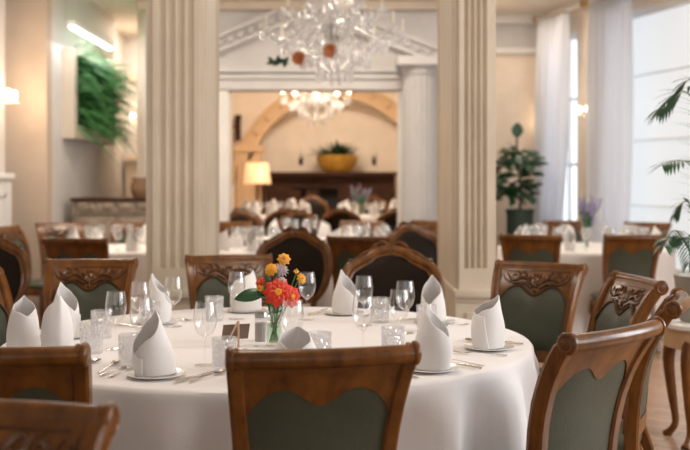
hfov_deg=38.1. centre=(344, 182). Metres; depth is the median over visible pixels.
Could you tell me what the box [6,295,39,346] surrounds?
napkin
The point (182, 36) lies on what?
pillar
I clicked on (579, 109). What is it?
wall sconce
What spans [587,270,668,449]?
dining chair
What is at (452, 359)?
spoon
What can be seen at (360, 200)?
bouquet
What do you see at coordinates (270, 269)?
flower
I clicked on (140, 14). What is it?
wall
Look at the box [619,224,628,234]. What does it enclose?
napkin
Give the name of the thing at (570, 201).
window
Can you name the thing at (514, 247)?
dining chair
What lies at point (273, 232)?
napkin
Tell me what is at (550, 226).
dining chair
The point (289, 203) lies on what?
napkin
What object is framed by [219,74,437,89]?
trim
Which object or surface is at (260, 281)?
flower
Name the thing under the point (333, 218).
chair
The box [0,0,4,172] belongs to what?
wall
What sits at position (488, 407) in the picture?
tablecloth
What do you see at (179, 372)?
plate
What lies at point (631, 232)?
napkin
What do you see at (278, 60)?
leaves
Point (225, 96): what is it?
doorway
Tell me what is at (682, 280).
pot
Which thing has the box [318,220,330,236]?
napkin
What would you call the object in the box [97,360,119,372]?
spoon
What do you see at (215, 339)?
tumbler
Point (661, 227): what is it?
dining chair
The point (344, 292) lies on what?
napkin
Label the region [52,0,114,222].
wall
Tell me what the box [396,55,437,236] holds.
wall column
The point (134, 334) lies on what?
wine glass
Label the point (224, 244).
napkin
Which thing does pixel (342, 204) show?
napkin
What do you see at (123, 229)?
dining chair
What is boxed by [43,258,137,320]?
dining chair
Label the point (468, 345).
plate
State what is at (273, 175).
mantel shelf
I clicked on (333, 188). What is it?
fireplace
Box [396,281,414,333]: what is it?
wine glass
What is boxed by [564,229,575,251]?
napkin
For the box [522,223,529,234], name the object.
napkin
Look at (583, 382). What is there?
dining chair
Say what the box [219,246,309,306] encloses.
tablecloth
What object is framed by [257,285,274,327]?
flower
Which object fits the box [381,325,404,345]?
tumbler
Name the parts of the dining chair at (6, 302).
crest rail, panel, nailhead trim, post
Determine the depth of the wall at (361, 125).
17.40 m
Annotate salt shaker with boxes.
[255,310,267,341]
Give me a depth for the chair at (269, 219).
12.74 m
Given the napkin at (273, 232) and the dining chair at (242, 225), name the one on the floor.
the dining chair at (242, 225)
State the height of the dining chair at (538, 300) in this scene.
0.965 m
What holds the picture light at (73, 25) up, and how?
attached to the wall at (79, 168)
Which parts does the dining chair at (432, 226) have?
crest rail, post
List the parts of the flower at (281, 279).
stem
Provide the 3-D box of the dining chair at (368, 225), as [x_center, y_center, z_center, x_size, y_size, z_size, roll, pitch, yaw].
[0.111,0.887,10.557,0.504,0.965,0.594,0,0,18]
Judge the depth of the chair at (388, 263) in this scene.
5.35 m
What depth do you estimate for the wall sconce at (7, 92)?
10.26 m
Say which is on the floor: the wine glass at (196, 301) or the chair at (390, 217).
the chair at (390, 217)
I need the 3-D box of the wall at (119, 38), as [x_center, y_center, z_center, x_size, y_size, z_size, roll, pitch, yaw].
[-3.550,-0.470,14.750,0.200,3.660,1.700,0,0,0]
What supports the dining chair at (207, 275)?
on the floor
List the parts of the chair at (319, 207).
panel, frame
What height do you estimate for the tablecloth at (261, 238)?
0.748 m
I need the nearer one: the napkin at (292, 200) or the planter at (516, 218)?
the planter at (516, 218)
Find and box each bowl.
[105,290,126,323]
[193,301,216,336]
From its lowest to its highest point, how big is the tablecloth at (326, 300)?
0.748 m
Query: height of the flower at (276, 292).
0.239 m
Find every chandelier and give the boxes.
[259,0,409,85]
[279,92,351,127]
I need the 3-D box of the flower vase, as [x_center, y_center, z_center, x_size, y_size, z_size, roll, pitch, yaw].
[-0.262,0.537,3.700,0.066,0.120,0.066,0,0,0]
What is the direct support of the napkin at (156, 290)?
on the plate at (138, 321)
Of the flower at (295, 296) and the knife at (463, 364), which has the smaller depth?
the knife at (463, 364)
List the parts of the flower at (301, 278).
stem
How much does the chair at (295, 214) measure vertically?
1.059 m
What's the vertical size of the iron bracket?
0.440 m
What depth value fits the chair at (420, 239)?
8.20 m
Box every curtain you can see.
[533,13,569,234]
[586,0,632,242]
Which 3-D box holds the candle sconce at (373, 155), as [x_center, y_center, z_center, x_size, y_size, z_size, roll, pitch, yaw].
[0.505,-0.450,17.341,0.060,0.270,0.118,0,0,0]
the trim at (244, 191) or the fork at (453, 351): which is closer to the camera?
the fork at (453, 351)
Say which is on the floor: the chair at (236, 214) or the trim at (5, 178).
the chair at (236, 214)
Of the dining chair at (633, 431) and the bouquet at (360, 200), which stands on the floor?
the dining chair at (633, 431)
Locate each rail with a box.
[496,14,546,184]
[533,0,598,22]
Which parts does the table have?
leg, leg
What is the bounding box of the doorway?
[219,90,402,225]
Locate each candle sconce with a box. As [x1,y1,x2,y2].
[299,149,302,164]
[372,149,375,164]
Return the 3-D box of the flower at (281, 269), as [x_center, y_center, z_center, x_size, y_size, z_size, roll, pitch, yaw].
[-0.240,0.441,3.708,0.067,0.288,0.050,0,0,-33]
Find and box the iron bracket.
[233,115,241,140]
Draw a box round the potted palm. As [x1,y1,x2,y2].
[645,76,689,322]
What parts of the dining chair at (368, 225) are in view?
post, post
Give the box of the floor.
[36,310,686,449]
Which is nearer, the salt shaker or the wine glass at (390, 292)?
the wine glass at (390, 292)
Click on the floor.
(658, 417)
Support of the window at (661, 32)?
in the wall at (578, 17)
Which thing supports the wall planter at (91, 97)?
attached to the wall at (79, 168)
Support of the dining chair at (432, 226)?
on the floor
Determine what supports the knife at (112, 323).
on the tablecloth at (488, 407)
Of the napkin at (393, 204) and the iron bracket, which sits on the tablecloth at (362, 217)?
the napkin at (393, 204)
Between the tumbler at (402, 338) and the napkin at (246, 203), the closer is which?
the tumbler at (402, 338)
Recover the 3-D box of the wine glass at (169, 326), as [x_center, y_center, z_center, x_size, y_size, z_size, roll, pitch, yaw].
[-0.715,0.495,4.170,0.077,0.208,0.077,0,0,-44]
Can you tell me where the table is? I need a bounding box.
[662,318,689,449]
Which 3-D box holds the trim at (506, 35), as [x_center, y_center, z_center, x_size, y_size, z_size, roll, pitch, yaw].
[2.380,-2.020,13.793,1.040,0.320,0.015,0,0,0]
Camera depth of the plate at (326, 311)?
4.55 m
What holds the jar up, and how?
on the sideboard
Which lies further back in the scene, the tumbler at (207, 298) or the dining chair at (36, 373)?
the tumbler at (207, 298)
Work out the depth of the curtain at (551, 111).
13.04 m
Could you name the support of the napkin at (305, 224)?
on the tablecloth at (261, 238)
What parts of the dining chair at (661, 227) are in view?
crest rail, post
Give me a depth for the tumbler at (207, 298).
4.35 m
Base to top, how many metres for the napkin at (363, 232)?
0.207 m
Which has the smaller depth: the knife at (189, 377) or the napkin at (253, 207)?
the knife at (189, 377)
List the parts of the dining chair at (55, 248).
post, panel, post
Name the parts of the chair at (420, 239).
frame, panel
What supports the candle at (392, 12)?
on the chandelier at (335, 32)
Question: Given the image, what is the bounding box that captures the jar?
[130,178,145,197]
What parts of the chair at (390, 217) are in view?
frame, panel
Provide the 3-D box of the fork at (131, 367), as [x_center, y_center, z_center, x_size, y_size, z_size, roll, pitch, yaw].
[-0.699,0.594,3.165,0.022,0.008,0.190,0,0,15]
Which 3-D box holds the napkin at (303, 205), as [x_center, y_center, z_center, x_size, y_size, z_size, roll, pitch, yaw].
[-0.589,0.353,14.350,0.177,0.247,0.125,0,0,7]
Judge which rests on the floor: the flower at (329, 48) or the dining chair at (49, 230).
the dining chair at (49, 230)
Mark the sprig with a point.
(252, 294)
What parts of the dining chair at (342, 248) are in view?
post, panel, crest rail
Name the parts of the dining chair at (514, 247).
post, panel, post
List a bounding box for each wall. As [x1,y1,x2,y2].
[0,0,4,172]
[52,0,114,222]
[115,30,123,196]
[124,36,136,196]
[137,0,144,177]
[145,11,437,220]
[232,92,396,214]
[496,54,535,259]
[548,0,670,220]
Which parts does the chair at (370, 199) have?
panel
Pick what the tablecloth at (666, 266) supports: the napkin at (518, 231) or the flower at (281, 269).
the napkin at (518, 231)
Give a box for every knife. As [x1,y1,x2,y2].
[112,323,142,326]
[173,371,212,382]
[452,362,481,368]
[468,341,522,344]
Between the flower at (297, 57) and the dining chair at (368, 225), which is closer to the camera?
the flower at (297, 57)
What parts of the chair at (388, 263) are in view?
panel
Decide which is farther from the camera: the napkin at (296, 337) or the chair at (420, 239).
the chair at (420, 239)
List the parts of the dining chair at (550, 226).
post, nailhead trim, panel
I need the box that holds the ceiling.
[91,0,584,35]
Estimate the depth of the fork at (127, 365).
3.19 m
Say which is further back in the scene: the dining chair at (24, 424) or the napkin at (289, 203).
the napkin at (289, 203)
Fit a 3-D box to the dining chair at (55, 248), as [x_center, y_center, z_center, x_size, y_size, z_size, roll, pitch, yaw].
[-2.015,0.887,7.755,0.504,0.965,0.594,0,0,3]
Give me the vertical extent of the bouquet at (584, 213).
0.516 m
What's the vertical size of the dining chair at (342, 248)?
0.965 m
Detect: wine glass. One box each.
[105,290,126,350]
[130,283,149,335]
[164,278,182,327]
[193,301,216,364]
[228,272,244,319]
[298,273,315,320]
[352,295,373,330]
[355,276,372,326]
[389,292,409,344]
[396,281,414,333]
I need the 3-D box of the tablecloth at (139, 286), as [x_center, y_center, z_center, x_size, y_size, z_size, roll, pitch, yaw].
[-1.986,0.974,9.241,1.414,0.748,1.400,0,0,0]
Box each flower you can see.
[256,277,270,317]
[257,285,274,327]
[262,277,292,331]
[264,263,277,340]
[270,269,298,338]
[271,273,305,340]
[272,288,300,340]
[274,253,290,335]
[274,263,288,339]
[275,277,285,340]
[291,51,306,65]
[322,43,336,58]
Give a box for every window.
[563,33,576,220]
[629,0,689,272]
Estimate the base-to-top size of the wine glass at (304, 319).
0.208 m
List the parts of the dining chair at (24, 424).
post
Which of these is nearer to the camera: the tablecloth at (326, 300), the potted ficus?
the tablecloth at (326, 300)
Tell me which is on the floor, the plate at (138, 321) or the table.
the table
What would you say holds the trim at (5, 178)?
attached to the wall at (2, 2)
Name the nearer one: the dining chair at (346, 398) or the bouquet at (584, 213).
the dining chair at (346, 398)
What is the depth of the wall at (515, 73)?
13.80 m
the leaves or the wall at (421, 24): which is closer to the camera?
the leaves
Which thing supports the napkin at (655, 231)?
on the tablecloth at (666, 266)
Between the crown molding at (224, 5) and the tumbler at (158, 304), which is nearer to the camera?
the tumbler at (158, 304)
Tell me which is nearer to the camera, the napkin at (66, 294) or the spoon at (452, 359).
the spoon at (452, 359)
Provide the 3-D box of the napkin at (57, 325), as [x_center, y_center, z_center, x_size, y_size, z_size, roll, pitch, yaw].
[-0.986,0.488,3.424,0.111,0.207,0.130,0,0,-1]
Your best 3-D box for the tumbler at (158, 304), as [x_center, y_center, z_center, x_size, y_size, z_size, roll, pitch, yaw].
[-0.805,0.546,4.140,0.083,0.105,0.083,0,0,-21]
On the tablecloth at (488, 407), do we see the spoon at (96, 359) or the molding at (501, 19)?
the spoon at (96, 359)
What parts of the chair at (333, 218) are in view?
panel, frame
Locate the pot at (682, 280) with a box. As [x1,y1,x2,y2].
[673,273,689,322]
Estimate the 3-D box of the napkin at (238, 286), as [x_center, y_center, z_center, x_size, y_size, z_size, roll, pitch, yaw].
[-0.463,0.498,4.661,0.142,0.187,0.112,0,0,16]
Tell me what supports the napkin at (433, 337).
on the plate at (454, 367)
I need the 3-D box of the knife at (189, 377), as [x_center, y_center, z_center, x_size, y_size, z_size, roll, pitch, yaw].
[-0.459,0.593,3.075,0.019,0.009,0.213,0,0,27]
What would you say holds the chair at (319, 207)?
on the platform
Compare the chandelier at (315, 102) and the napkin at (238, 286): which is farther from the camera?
the chandelier at (315, 102)
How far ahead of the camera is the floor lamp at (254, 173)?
15.63 m
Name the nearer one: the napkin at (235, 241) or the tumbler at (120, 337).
the tumbler at (120, 337)
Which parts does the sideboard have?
door, door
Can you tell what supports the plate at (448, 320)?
on the tablecloth at (488, 407)
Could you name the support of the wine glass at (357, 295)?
on the tablecloth at (488, 407)
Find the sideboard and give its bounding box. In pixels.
[70,197,145,243]
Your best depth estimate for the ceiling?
13.18 m
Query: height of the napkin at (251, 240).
0.198 m
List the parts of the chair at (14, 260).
panel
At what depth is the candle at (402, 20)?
9.09 m
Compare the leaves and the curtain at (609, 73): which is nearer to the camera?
the leaves
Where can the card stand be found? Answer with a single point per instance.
(241, 331)
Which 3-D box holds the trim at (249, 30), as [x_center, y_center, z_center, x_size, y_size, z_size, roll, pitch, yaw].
[-0.225,-1.763,11.940,3.050,0.885,0.160,0,0,0]
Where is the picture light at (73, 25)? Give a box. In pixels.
[67,20,113,50]
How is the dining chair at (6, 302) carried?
on the floor
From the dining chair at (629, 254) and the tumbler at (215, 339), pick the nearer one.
the tumbler at (215, 339)
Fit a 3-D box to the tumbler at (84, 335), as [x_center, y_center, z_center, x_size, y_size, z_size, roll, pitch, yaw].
[-0.895,0.546,3.530,0.083,0.105,0.083,0,0,-16]
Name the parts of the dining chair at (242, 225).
crest rail, panel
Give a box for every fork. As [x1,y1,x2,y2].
[99,363,132,375]
[108,366,132,376]
[453,351,506,355]
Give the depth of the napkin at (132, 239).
8.73 m
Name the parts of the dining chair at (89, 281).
post, nailhead trim, panel, crest rail, post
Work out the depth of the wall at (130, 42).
15.60 m
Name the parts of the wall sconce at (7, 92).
bulb, bulb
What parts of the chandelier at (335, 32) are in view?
arm, arm, arm, arm, arm, arm, stem, arm, arm, arm, arm, arm, arm, arm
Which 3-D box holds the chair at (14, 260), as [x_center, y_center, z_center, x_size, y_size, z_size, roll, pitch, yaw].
[-2.286,0.840,6.237,0.571,1.059,0.645,0,0,-9]
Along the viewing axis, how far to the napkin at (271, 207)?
14.01 m
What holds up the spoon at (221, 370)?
on the tablecloth at (488, 407)
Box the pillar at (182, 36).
[142,0,218,310]
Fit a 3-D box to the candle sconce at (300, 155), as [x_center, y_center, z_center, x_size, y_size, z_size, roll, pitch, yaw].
[-0.766,-0.450,17.341,0.060,0.270,0.118,0,0,0]
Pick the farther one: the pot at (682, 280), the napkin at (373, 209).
the napkin at (373, 209)
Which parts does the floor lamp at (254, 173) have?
lamp shade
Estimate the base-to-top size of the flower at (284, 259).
0.324 m
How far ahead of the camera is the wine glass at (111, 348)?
3.61 m
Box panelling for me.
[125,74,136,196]
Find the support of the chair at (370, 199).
on the platform
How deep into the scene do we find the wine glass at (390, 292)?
3.67 m
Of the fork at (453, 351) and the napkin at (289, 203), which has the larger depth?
the napkin at (289, 203)
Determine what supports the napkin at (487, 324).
on the plate at (468, 345)
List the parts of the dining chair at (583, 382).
post, panel, crest rail, post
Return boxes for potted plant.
[305,139,358,171]
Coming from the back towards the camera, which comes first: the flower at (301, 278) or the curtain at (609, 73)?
the curtain at (609, 73)
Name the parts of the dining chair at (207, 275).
post, nailhead trim, crest rail, panel, post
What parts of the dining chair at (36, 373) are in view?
panel, post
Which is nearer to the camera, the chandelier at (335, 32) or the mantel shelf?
the chandelier at (335, 32)
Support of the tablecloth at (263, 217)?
on the platform
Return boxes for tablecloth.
[2,307,539,449]
[109,244,145,313]
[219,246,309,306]
[257,235,325,245]
[260,215,317,235]
[317,277,333,306]
[359,214,381,220]
[497,242,675,337]
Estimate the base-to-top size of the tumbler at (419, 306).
0.105 m
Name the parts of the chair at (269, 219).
panel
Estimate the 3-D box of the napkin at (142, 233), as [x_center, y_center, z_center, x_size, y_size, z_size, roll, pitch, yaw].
[-1.959,0.499,9.744,0.100,0.198,0.141,0,0,-32]
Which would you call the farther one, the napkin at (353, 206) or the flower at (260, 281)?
the napkin at (353, 206)
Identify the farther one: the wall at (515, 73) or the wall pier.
the wall at (515, 73)
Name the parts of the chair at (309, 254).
panel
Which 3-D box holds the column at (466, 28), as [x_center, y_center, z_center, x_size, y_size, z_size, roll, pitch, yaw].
[0.812,-0.470,6.780,0.285,3.660,1.260,0,0,0]
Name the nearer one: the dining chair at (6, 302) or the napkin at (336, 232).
the dining chair at (6, 302)
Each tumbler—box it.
[79,321,103,353]
[90,309,111,338]
[118,332,138,367]
[140,301,160,324]
[205,295,223,320]
[212,335,237,370]
[308,330,331,347]
[370,297,388,322]
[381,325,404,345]
[416,304,435,329]
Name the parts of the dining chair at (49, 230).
post, panel, crest rail, post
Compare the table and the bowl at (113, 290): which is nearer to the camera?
the bowl at (113, 290)
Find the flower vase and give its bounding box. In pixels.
[265,311,282,345]
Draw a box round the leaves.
[267,55,288,67]
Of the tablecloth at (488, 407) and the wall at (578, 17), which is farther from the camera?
the wall at (578, 17)
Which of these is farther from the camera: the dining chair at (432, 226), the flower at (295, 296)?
the dining chair at (432, 226)
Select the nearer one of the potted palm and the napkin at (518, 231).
the potted palm
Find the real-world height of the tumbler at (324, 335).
0.105 m
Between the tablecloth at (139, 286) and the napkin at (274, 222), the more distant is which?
the napkin at (274, 222)
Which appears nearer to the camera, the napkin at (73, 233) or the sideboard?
the napkin at (73, 233)
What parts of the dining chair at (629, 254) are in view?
leg, seat, post, panel, crest rail, post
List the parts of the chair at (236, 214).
panel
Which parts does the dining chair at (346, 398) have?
post, panel, crest rail, post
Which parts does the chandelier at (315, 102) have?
stem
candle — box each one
[290,8,292,20]
[391,10,393,23]
[401,19,403,31]
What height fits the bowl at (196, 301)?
0.120 m
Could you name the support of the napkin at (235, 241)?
on the tablecloth at (230, 251)
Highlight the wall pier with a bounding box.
[5,0,51,309]
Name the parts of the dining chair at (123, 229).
post, panel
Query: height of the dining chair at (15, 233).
0.965 m
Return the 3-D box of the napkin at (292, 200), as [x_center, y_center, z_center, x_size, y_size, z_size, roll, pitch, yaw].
[-0.782,0.347,14.877,0.139,0.259,0.162,0,0,38]
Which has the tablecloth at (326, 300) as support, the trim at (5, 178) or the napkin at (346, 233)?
the napkin at (346, 233)
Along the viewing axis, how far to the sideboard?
11.29 m
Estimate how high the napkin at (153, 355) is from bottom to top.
0.198 m
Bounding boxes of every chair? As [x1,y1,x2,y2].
[0,225,43,325]
[0,233,30,304]
[0,267,12,346]
[0,342,91,403]
[0,399,119,449]
[35,222,84,314]
[41,237,108,258]
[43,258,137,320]
[111,222,145,243]
[185,253,272,308]
[219,221,252,246]
[225,340,421,449]
[230,209,262,236]
[232,207,262,225]
[255,226,332,306]
[263,207,291,235]
[277,208,320,235]
[297,195,329,221]
[321,207,361,231]
[326,235,389,290]
[339,220,384,235]
[342,240,444,312]
[357,195,389,214]
[376,207,396,235]
[388,221,437,266]
[412,219,437,235]
[490,259,587,371]
[499,233,561,262]
[526,316,665,449]
[542,220,588,241]
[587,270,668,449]
[589,233,665,351]
[617,287,689,449]
[624,221,671,243]
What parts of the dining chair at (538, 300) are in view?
post, nailhead trim, panel, rail, crest rail, post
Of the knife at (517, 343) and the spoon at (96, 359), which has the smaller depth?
the spoon at (96, 359)
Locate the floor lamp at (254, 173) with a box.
[243,163,270,201]
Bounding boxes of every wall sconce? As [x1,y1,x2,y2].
[1,89,17,103]
[576,107,585,117]
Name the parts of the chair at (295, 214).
panel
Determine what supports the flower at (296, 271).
in the flower vase
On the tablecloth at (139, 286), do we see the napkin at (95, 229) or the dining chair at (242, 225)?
the napkin at (95, 229)
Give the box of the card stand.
[221,321,249,346]
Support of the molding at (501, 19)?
attached to the wall at (515, 73)
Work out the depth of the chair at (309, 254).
7.12 m
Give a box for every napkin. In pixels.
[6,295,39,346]
[41,296,73,345]
[53,282,80,336]
[67,226,78,237]
[91,226,101,237]
[125,229,138,250]
[132,310,176,376]
[138,224,145,244]
[141,273,171,322]
[219,229,229,250]
[229,227,242,247]
[230,270,261,310]
[242,198,249,209]
[246,229,258,251]
[249,199,259,215]
[266,200,275,215]
[268,218,278,235]
[270,225,280,236]
[275,326,315,348]
[285,199,293,209]
[290,198,296,208]
[299,200,309,212]
[302,221,310,232]
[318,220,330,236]
[329,228,341,235]
[332,269,357,313]
[338,200,346,207]
[343,224,353,235]
[350,200,358,215]
[358,227,368,235]
[369,201,377,216]
[390,200,396,208]
[415,304,452,370]
[421,275,445,321]
[471,295,504,349]
[514,226,523,234]
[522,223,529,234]
[564,224,574,236]
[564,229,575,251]
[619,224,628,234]
[626,230,634,234]
[651,226,662,245]
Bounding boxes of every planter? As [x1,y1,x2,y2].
[62,42,136,165]
[506,209,534,234]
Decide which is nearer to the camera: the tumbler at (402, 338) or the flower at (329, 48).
the tumbler at (402, 338)
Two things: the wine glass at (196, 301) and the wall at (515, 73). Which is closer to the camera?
the wine glass at (196, 301)
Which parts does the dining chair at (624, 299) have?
post, nailhead trim, panel, crest rail, post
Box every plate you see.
[126,368,185,378]
[134,318,176,323]
[227,307,265,312]
[324,310,363,315]
[413,317,455,322]
[414,364,458,372]
[464,343,513,350]
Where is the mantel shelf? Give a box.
[270,172,396,178]
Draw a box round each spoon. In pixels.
[91,358,100,361]
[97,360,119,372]
[188,369,225,382]
[452,359,484,365]
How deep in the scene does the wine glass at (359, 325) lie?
4.20 m
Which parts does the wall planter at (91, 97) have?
frame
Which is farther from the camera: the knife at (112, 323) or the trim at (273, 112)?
the trim at (273, 112)
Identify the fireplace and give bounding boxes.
[265,172,396,214]
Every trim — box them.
[0,173,14,226]
[219,10,437,72]
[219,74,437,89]
[232,92,396,180]
[234,146,264,214]
[496,25,537,46]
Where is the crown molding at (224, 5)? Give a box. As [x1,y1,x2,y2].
[138,0,437,10]
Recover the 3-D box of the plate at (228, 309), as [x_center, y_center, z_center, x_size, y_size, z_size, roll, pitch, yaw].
[-0.460,0.593,4.660,0.182,0.012,0.182,0,0,0]
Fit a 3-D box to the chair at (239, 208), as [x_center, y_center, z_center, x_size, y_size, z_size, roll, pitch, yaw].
[-1.343,0.840,13.267,0.571,1.059,0.645,0,0,3]
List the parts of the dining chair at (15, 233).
crest rail, panel, post, seat, leg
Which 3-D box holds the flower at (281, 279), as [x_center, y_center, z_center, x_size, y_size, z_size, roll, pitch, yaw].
[-0.239,0.464,3.677,0.048,0.240,0.030,0,0,38]
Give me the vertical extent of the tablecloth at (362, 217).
0.748 m
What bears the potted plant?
on the fireplace
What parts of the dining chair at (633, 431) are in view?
seat, rail, post, panel, post, crest rail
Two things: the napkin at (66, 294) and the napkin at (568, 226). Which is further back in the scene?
the napkin at (568, 226)
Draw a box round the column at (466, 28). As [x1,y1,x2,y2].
[438,0,495,319]
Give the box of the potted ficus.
[496,122,547,234]
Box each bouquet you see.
[350,183,371,214]
[578,194,601,245]
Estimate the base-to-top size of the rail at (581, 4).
0.080 m
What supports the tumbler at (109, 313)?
on the tablecloth at (488, 407)
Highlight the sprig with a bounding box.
[234,273,287,341]
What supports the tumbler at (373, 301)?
on the tablecloth at (488, 407)
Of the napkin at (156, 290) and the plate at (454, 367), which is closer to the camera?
the plate at (454, 367)
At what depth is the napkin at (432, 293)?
4.29 m
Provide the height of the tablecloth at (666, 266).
0.748 m
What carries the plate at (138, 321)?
on the tablecloth at (488, 407)

